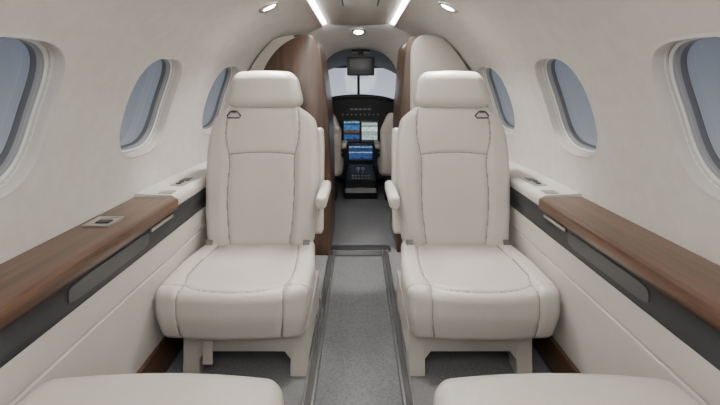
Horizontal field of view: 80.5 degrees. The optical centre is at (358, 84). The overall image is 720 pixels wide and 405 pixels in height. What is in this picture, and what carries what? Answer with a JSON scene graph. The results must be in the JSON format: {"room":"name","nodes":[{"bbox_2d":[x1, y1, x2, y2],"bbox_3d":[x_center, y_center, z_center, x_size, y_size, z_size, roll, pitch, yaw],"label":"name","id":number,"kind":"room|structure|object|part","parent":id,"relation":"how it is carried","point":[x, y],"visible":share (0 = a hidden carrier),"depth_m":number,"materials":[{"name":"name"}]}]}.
{"room":"aircraft cabin","nodes":[
{"label":"aircraft cabin","id":0,"kind":"room"},
{"bbox_2d":[0,206,206,404],"bbox_3d":[-0.697,0.777,0.665,0.046,0.486,3.730,0,0,0],"label":"wall","id":1,"kind":"structure","parent":0,"point":[115,330],"depth_m":1.17,"materials":[{"name":"white plastic"}]},
{"bbox_2d":[0,161,206,367],"bbox_3d":[-0.741,0.466,0.665,0.163,0.140,3.730,0,0,0],"label":"console","id":2,"kind":"object","parent":1,"relation":"attached to","point":[42,285],"visible":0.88,"depth_m":1.08,"materials":[{"name":"brown wood"}]},
{"bbox_3d":[-0.741,0.434,0.177,0.163,0.047,2.755,0,0,0],"label":"armrest","id":3,"kind":"part","parent":2,"relation":"part of","materials":[{"name":"brown wood"}]},
{"bbox_3d":[-0.760,0.409,1.270,0.080,0.008,0.086,0,0,0],"label":"latch plate","id":4,"kind":"part","parent":2,"relation":"part of","materials":[{"name":"metal"}]},
{"bbox_3d":[-0.678,0.494,1.180,0.006,0.044,0.380,0,0,0],"label":"pocket door","id":5,"kind":"part","parent":2,"relation":"part of","materials":[{"name":"grey plastic"}]},
{"bbox_2d":[158,190,175,193],"bbox_3d":[-0.720,0.403,1.600,0.050,0.005,0.045,0,0,0],"label":"outlet","id":6,"kind":"object","parent":2,"relation":"attached to","point":[160,191],"depth_m":1.60,"materials":[{"name":"plastic"}]},
{"bbox_3d":[-0.728,0.402,1.770,0.055,0.006,0.140,0,0,0],"label":"control panel","id":7,"kind":"part","parent":2,"relation":"part of","materials":[{"name":"metal"}]},
{"bbox_2d":[136,336,182,373],"bbox_3d":[-0.688,0.958,0.665,0.014,0.120,3.720,0,0,0],"label":"baseboard","id":8,"kind":"structure","parent":1,"relation":"attached to","point":[167,350],"depth_m":1.48,"materials":[{"name":"brown wood"}]},
{"bbox_2d":[0,0,322,263],"bbox_3d":[-0.562,0.013,0.975,0.600,0.893,4.350,0,0,0],"label":"wall","id":9,"kind":"structure","parent":0,"point":[74,169],"depth_m":1.28,"materials":[{"name":"white plastic"}]},
{"bbox_2d":[0,37,52,186],"bbox_3d":[-0.803,0.071,0.900,0.154,0.363,0.337,0,0,0],"label":"window","id":10,"kind":"structure","parent":9,"relation":"in","point":[23,62],"depth_m":1.03,"materials":[{"name":"clear glass"}]},
{"bbox_3d":[-0.825,0.060,0.900,0.109,0.339,0.306,0,0,0],"label":"pane","id":11,"kind":"part","parent":10,"relation":"part of","materials":[{"name":"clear glass"}]},
{"bbox_2d":[120,59,174,153],"bbox_3d":[-0.803,0.071,1.590,0.154,0.363,0.337,0,0,0],"label":"window","id":12,"kind":"structure","parent":9,"relation":"in","point":[142,109],"depth_m":1.67,"materials":[{"name":"clear glass"}]},
{"bbox_3d":[-0.825,0.060,1.590,0.109,0.339,0.306,0,0,0],"label":"pane","id":13,"kind":"part","parent":12,"relation":"part of","materials":[{"name":"clear glass"}]},
{"bbox_2d":[202,67,233,131],"bbox_3d":[-0.781,0.071,2.310,0.155,0.363,0.337,0,0,0],"label":"window","id":14,"kind":"structure","parent":9,"relation":"in","point":[215,99],"depth_m":2.42,"materials":[{"name":"clear glass"}]},
{"bbox_3d":[-0.803,0.060,2.310,0.112,0.339,0.306,0,0,0],"label":"pane","id":15,"kind":"part","parent":14,"relation":"part of","materials":[{"name":"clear glass"}]},
{"bbox_2d":[259,1,278,12],"bbox_3d":[-0.417,-0.363,1.980,0.093,0.056,0.102,0,0,5],"label":"recessed light","id":16,"kind":"object","parent":9,"relation":"in","point":[271,6],"visible":0.99,"depth_m":1.97,"materials":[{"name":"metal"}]},
{"bbox_2d":[307,0,325,24],"bbox_3d":[-0.249,-0.446,0.975,0.030,0.030,4.350,0,0,0],"label":"trim","id":17,"kind":"structure","parent":9,"relation":"attached to","point":[309,1],"depth_m":2.57,"materials":[{"name":"white plastic"}]},
{"bbox_2d":[310,0,324,23],"bbox_3d":[-0.249,-0.453,0.975,0.012,0.012,4.300,0,0,0],"label":"light strip","id":18,"kind":"object","parent":9,"relation":"attached to","point":[312,1],"visible":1,"depth_m":2.57,"materials":[{"name":"white plastic"}]},
{"bbox_2d":[166,179,550,404],"bbox_3d":[0.000,1.060,2.010,1.500,0.080,6.480,0,0,0],"label":"floor","id":19,"kind":"structure","parent":0,"point":[358,364],"depth_m":1.64,"materials":[{"name":"grey carpet"}]},
{"bbox_2d":[17,373,283,404],"bbox_3d":[-0.379,0.533,0.422,0.574,0.975,0.966,0,0,0],"label":"passenger seat","id":20,"kind":"object","parent":19,"relation":"on","point":[139,388],"visible":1,"depth_m":0.83,"materials":[{"name":"beige leather"}]},
{"bbox_2d":[155,71,330,375],"bbox_3d":[-0.405,0.478,1.717,0.559,1.085,0.674,0,0,0],"label":"passenger seat","id":21,"kind":"object","parent":19,"relation":"on","point":[253,284],"visible":1,"depth_m":1.81,"materials":[{"name":"beige leather"}]},
{"bbox_3d":[-0.525,0.922,1.480,0.036,0.100,0.012,0,0,0],"label":"release handle","id":22,"kind":"part","parent":21,"relation":"part of","materials":[{"name":"plastic"}]},
{"bbox_2d":[155,241,314,340],"bbox_3d":[-0.425,0.765,1.629,0.518,0.187,0.498,0,0,0],"label":"seat cushion","id":23,"kind":"object","parent":21,"relation":"on","point":[225,290],"depth_m":1.41,"materials":[{"name":"beige leather"}]},
{"bbox_3d":[-0.399,0.898,1.715,0.430,0.077,0.445,0,0,0],"label":"frame","id":24,"kind":"part","parent":21,"relation":"part of","materials":[{"name":"beige plastic"}]},
{"bbox_3d":[-0.425,0.404,1.911,0.494,0.632,0.149,0,-7,0],"label":"backrest","id":25,"kind":"part","parent":21,"relation":"part of","materials":[{"name":"beige leather"}]},
{"bbox_3d":[-0.147,0.460,1.800,0.044,0.052,0.300,0,0,0],"label":"armrest","id":26,"kind":"part","parent":21,"relation":"part of","materials":[{"name":"leather"}]},
{"bbox_2d":[249,35,334,254],"bbox_3d":[-0.464,0.357,2.810,0.599,1.325,0.540,0,0,0],"label":"partition","id":27,"kind":"object","parent":19,"relation":"on","point":[303,56],"visible":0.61,"depth_m":2.54,"materials":[{"name":"brown wood"}]},
{"bbox_2d":[302,249,334,404],"bbox_3d":[-0.163,1.019,0.700,0.024,0.006,3.840,0,0,0],"label":"trim","id":28,"kind":"structure","parent":19,"relation":"on","point":[309,390],"depth_m":1.69,"materials":[{"name":"grey metal"}]},
{"bbox_2d":[333,114,346,199],"bbox_3d":[-0.349,0.570,3.885,0.486,0.920,0.442,0,0,0],"label":"seat","id":29,"kind":"object","parent":19,"relation":"on","point":[339,161],"visible":0.26,"depth_m":3.68,"materials":[{"name":"leather"}]},
{"bbox_3d":[-0.366,0.520,3.720,0.432,0.552,0.112,0,0,0],"label":"backrest","id":30,"kind":"part","parent":29,"relation":"part of","materials":[{"name":"leather"}]},
{"bbox_2d":[338,156,343,175],"bbox_3d":[-0.366,0.740,3.920,0.452,0.142,0.372,0,0,0],"label":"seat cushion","id":31,"kind":"object","parent":29,"relation":"on","point":[342,160],"depth_m":3.78,"materials":[{"name":"leather"}]},
{"bbox_3d":[-0.131,0.540,3.880,0.050,0.050,0.280,0,0,0],"label":"armrest","id":32,"kind":"part","parent":29,"relation":"part of","materials":[{"name":"leather"}]},
{"bbox_2d":[344,164,376,198],"bbox_3d":[0.020,0.916,4.085,0.300,0.247,0.450,0,0,0],"label":"pedestal","id":33,"kind":"object","parent":19,"relation":"on","point":[360,179],"visible":1,"depth_m":3.95,"materials":[{"name":"black plastic"}]},
{"bbox_2d":[331,245,390,249],"bbox_3d":[0.000,1.032,2.660,0.400,0.030,0.090,0,0,0],"label":"trim","id":34,"kind":"structure","parent":19,"relation":"on","point":[336,247],"depth_m":2.66,"materials":[{"name":"grey metal"}]},
{"bbox_2d":[331,250,390,254],"bbox_3d":[0.000,1.030,2.608,0.400,0.030,0.010,0,0,0],"label":"trim","id":35,"kind":"structure","parent":19,"relation":"on","point":[337,252],"depth_m":2.60,"materials":[{"name":"metal"}]},
{"bbox_2d":[332,94,393,178],"bbox_3d":[0.000,0.532,4.525,1.200,0.875,0.349,0,0,0],"label":"panel","id":36,"kind":"object","parent":19,"relation":"on","point":[360,118],"visible":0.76,"depth_m":4.40,"materials":[{"name":"black plastic"}]},
{"bbox_2d":[374,100,393,200],"bbox_3d":[0.388,0.570,3.885,0.486,0.920,0.442,0,0,0],"label":"seat","id":37,"kind":"object","parent":19,"relation":"on","point":[384,161],"visible":0.34,"depth_m":3.67,"materials":[{"name":"leather"}]},
{"bbox_3d":[0.170,0.540,3.880,0.050,0.050,0.280,0,0,0],"label":"armrest","id":38,"kind":"part","parent":37,"relation":"part of","materials":[{"name":"leather"}]},
{"bbox_2d":[377,156,382,175],"bbox_3d":[0.405,0.740,3.920,0.452,0.142,0.372,0,0,0],"label":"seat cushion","id":39,"kind":"object","parent":37,"relation":"on","point":[378,160],"depth_m":3.82,"materials":[{"name":"leather"}]},
{"bbox_3d":[0.405,0.520,3.720,0.432,0.552,0.112,0,0,0],"label":"backrest","id":40,"kind":"part","parent":37,"relation":"part of","materials":[{"name":"leather"}]},
{"bbox_2d":[382,249,414,404],"bbox_3d":[0.163,1.019,0.700,0.024,0.006,3.840,0,0,0],"label":"trim","id":41,"kind":"structure","parent":19,"relation":"on","point":[407,390],"depth_m":1.69,"materials":[{"name":"grey metal"}]},
{"bbox_2d":[385,71,559,375],"bbox_3d":[0.400,0.478,1.717,0.559,1.085,0.674,0,0,0],"label":"passenger seat","id":42,"kind":"object","parent":19,"relation":"on","point":[462,285],"visible":1,"depth_m":1.81,"materials":[{"name":"beige leather"}]},
{"bbox_3d":[0.142,0.460,1.800,0.044,0.052,0.300,0,0,0],"label":"armrest","id":43,"kind":"part","parent":42,"relation":"part of","materials":[{"name":"leather"}]},
{"bbox_3d":[0.420,0.404,1.911,0.494,0.632,0.149,0,-7,0],"label":"backrest","id":44,"kind":"part","parent":42,"relation":"part of","materials":[{"name":"beige leather"}]},
{"bbox_3d":[0.394,0.898,1.715,0.430,0.077,0.445,0,0,0],"label":"frame","id":45,"kind":"part","parent":42,"relation":"part of","materials":[{"name":"beige plastic"}]},
{"bbox_2d":[401,241,559,340],"bbox_3d":[0.420,0.765,1.629,0.518,0.187,0.498,0,0,0],"label":"seat cushion","id":46,"kind":"object","parent":42,"relation":"on","point":[451,290],"depth_m":1.41,"materials":[{"name":"beige leather"}]},
{"bbox_2d":[433,373,699,404],"bbox_3d":[0.379,0.533,0.422,0.574,0.975,0.966,0,0,0],"label":"passenger seat","id":47,"kind":"object","parent":19,"relation":"on","point":[525,388],"visible":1,"depth_m":0.83,"materials":[{"name":"beige leather"}]},
{"bbox_2d":[315,0,401,24],"bbox_3d":[0.000,-0.450,0.975,0.472,0.008,4.350,0,0,0],"label":"ceiling","id":48,"kind":"structure","parent":0,"point":[332,11],"depth_m":2.63,"materials":[{"name":"beige plastic"}]},
{"bbox_2d":[341,0,378,5],"bbox_3d":[0.010,-0.444,2.240,0.200,0.016,0.260,0,0,0],"label":"ceiling vent","id":49,"kind":"object","parent":48,"relation":"in","point":[344,2],"visible":1,"depth_m":2.27,"materials":[{"name":"beige plastic"}]},
{"bbox_2d":[307,23,412,71],"bbox_3d":[0.000,0.285,3.385,1.600,1.530,0.510,0,0,0],"label":"wall","id":50,"kind":"structure","parent":0,"point":[387,39],"depth_m":3.37,"materials":[{"name":"beige plastic"}]},
{"bbox_2d":[352,28,364,35],"bbox_3d":[0.000,-0.411,3.300,0.108,0.046,0.104,0,0,5],"label":"recessed light","id":51,"kind":"object","parent":50,"relation":"in","point":[358,31],"visible":1,"depth_m":3.29,"materials":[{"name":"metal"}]},
{"bbox_2d":[327,49,395,73],"bbox_3d":[0.000,0.355,4.205,1.400,1.390,1.090,0,0,0],"label":"ceiling","id":52,"kind":"structure","parent":0,"point":[338,59],"depth_m":4.35,"materials":[{"name":"grey plastic"}]},
{"bbox_2d":[337,66,379,93],"bbox_3d":[0.000,0.345,4.780,1.700,1.470,0.045,0,0,0],"label":"window frame","id":53,"kind":"structure","parent":52,"relation":"attached to","point":[358,77],"depth_m":4.76,"materials":[{"name":"black metal"}]},
{"bbox_2d":[347,50,373,75],"bbox_3d":[0.020,-0.203,3.900,0.250,0.235,0.060,0,0,0],"label":"monitor","id":54,"kind":"object","parent":52,"relation":"hanging from","point":[360,65],"visible":1,"depth_m":3.88,"materials":[{"name":"black plastic"}]},
{"bbox_2d":[391,0,719,265],"bbox_3d":[0.548,0.293,0.975,0.627,1.453,4.350,0,0,0],"label":"wall","id":55,"kind":"structure","parent":0,"point":[642,169],"depth_m":1.32,"materials":[{"name":"white plastic"}]},
{"bbox_2d":[392,0,406,23],"bbox_3d":[0.249,-0.453,0.975,0.012,0.012,4.300,0,0,0],"label":"light strip","id":56,"kind":"object","parent":55,"relation":"attached to","point":[404,1],"visible":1,"depth_m":2.57,"materials":[{"name":"white plastic"}]},
{"bbox_2d":[391,0,409,24],"bbox_3d":[0.249,-0.446,0.975,0.030,0.030,4.350,0,0,0],"label":"trim","id":57,"kind":"structure","parent":55,"relation":"attached to","point":[407,1],"depth_m":2.56,"materials":[{"name":"white plastic"}]},
{"bbox_3d":[0.539,0.357,2.565,0.449,1.326,0.050,0,0,0],"label":"padded panel","id":58,"kind":"part","parent":55,"relation":"part of","materials":[{"name":"leather"}]},
{"bbox_2d":[438,1,457,12],"bbox_3d":[0.417,-0.363,1.980,0.093,0.056,0.102,0,0,-5],"label":"recessed light","id":59,"kind":"object","parent":55,"relation":"in","point":[445,6],"visible":0.99,"depth_m":1.97,"materials":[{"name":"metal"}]},
{"bbox_2d":[483,67,514,131],"bbox_3d":[0.781,0.071,2.310,0.155,0.363,0.337,0,0,0],"label":"window","id":60,"kind":"structure","parent":55,"relation":"in","point":[501,99],"depth_m":2.42,"materials":[{"name":"clear glass"}]},
{"bbox_3d":[0.803,0.060,2.310,0.112,0.339,0.306,0,0,0],"label":"pane","id":61,"kind":"part","parent":60,"relation":"part of","materials":[{"name":"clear glass"}]},
{"bbox_2d":[542,59,596,153],"bbox_3d":[0.803,0.071,1.590,0.154,0.363,0.337,0,0,0],"label":"window","id":62,"kind":"structure","parent":55,"relation":"in","point":[574,109],"depth_m":1.67,"materials":[{"name":"clear glass"}]},
{"bbox_3d":[0.825,0.060,1.590,0.109,0.339,0.306,0,0,0],"label":"pane","id":63,"kind":"part","parent":62,"relation":"part of","materials":[{"name":"clear glass"}]},
{"bbox_2d":[664,37,719,188],"bbox_3d":[0.803,0.071,0.900,0.154,0.363,0.337,0,0,0],"label":"window","id":64,"kind":"structure","parent":55,"relation":"in","point":[694,64],"depth_m":1.03,"materials":[{"name":"clear glass"}]},
{"bbox_3d":[0.825,0.060,0.900,0.109,0.339,0.306,0,0,0],"label":"pane","id":65,"kind":"part","parent":64,"relation":"part of","materials":[{"name":"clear glass"}]},
{"bbox_2d":[508,205,719,404],"bbox_3d":[0.697,0.777,0.665,0.046,0.486,3.730,0,0,0],"label":"wall","id":66,"kind":"structure","parent":0,"point":[601,330],"depth_m":1.18,"materials":[{"name":"white plastic"}]},
{"bbox_2d":[532,335,580,373],"bbox_3d":[0.688,0.958,0.665,0.014,0.120,3.720,0,0,0],"label":"baseboard","id":67,"kind":"structure","parent":66,"relation":"attached to","point":[549,350],"depth_m":1.48,"materials":[{"name":"brown wood"}]},
{"bbox_2d":[509,160,719,370],"bbox_3d":[0.741,0.466,0.665,0.163,0.140,3.730,0,0,0],"label":"console","id":68,"kind":"object","parent":66,"relation":"attached to","point":[679,288],"visible":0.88,"depth_m":1.07,"materials":[{"name":"brown wood"}]},
{"bbox_3d":[0.728,0.402,1.770,0.055,0.006,0.140,0,0,0],"label":"control panel","id":69,"kind":"part","parent":68,"relation":"part of","materials":[{"name":"metal"}]},
{"bbox_2d":[541,190,558,193],"bbox_3d":[0.720,0.403,1.600,0.050,0.005,0.045,0,0,0],"label":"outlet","id":70,"kind":"object","parent":68,"relation":"attached to","point":[542,191],"depth_m":1.60,"materials":[{"name":"plastic"}]},
{"bbox_3d":[0.678,0.494,1.180,0.006,0.044,0.380,0,0,0],"label":"pocket door","id":71,"kind":"part","parent":68,"relation":"part of","materials":[{"name":"grey plastic"}]},
{"bbox_3d":[0.741,0.434,0.177,0.163,0.047,2.755,0,0,0],"label":"armrest","id":72,"kind":"part","parent":68,"relation":"part of","materials":[{"name":"brown wood"}]}
]}

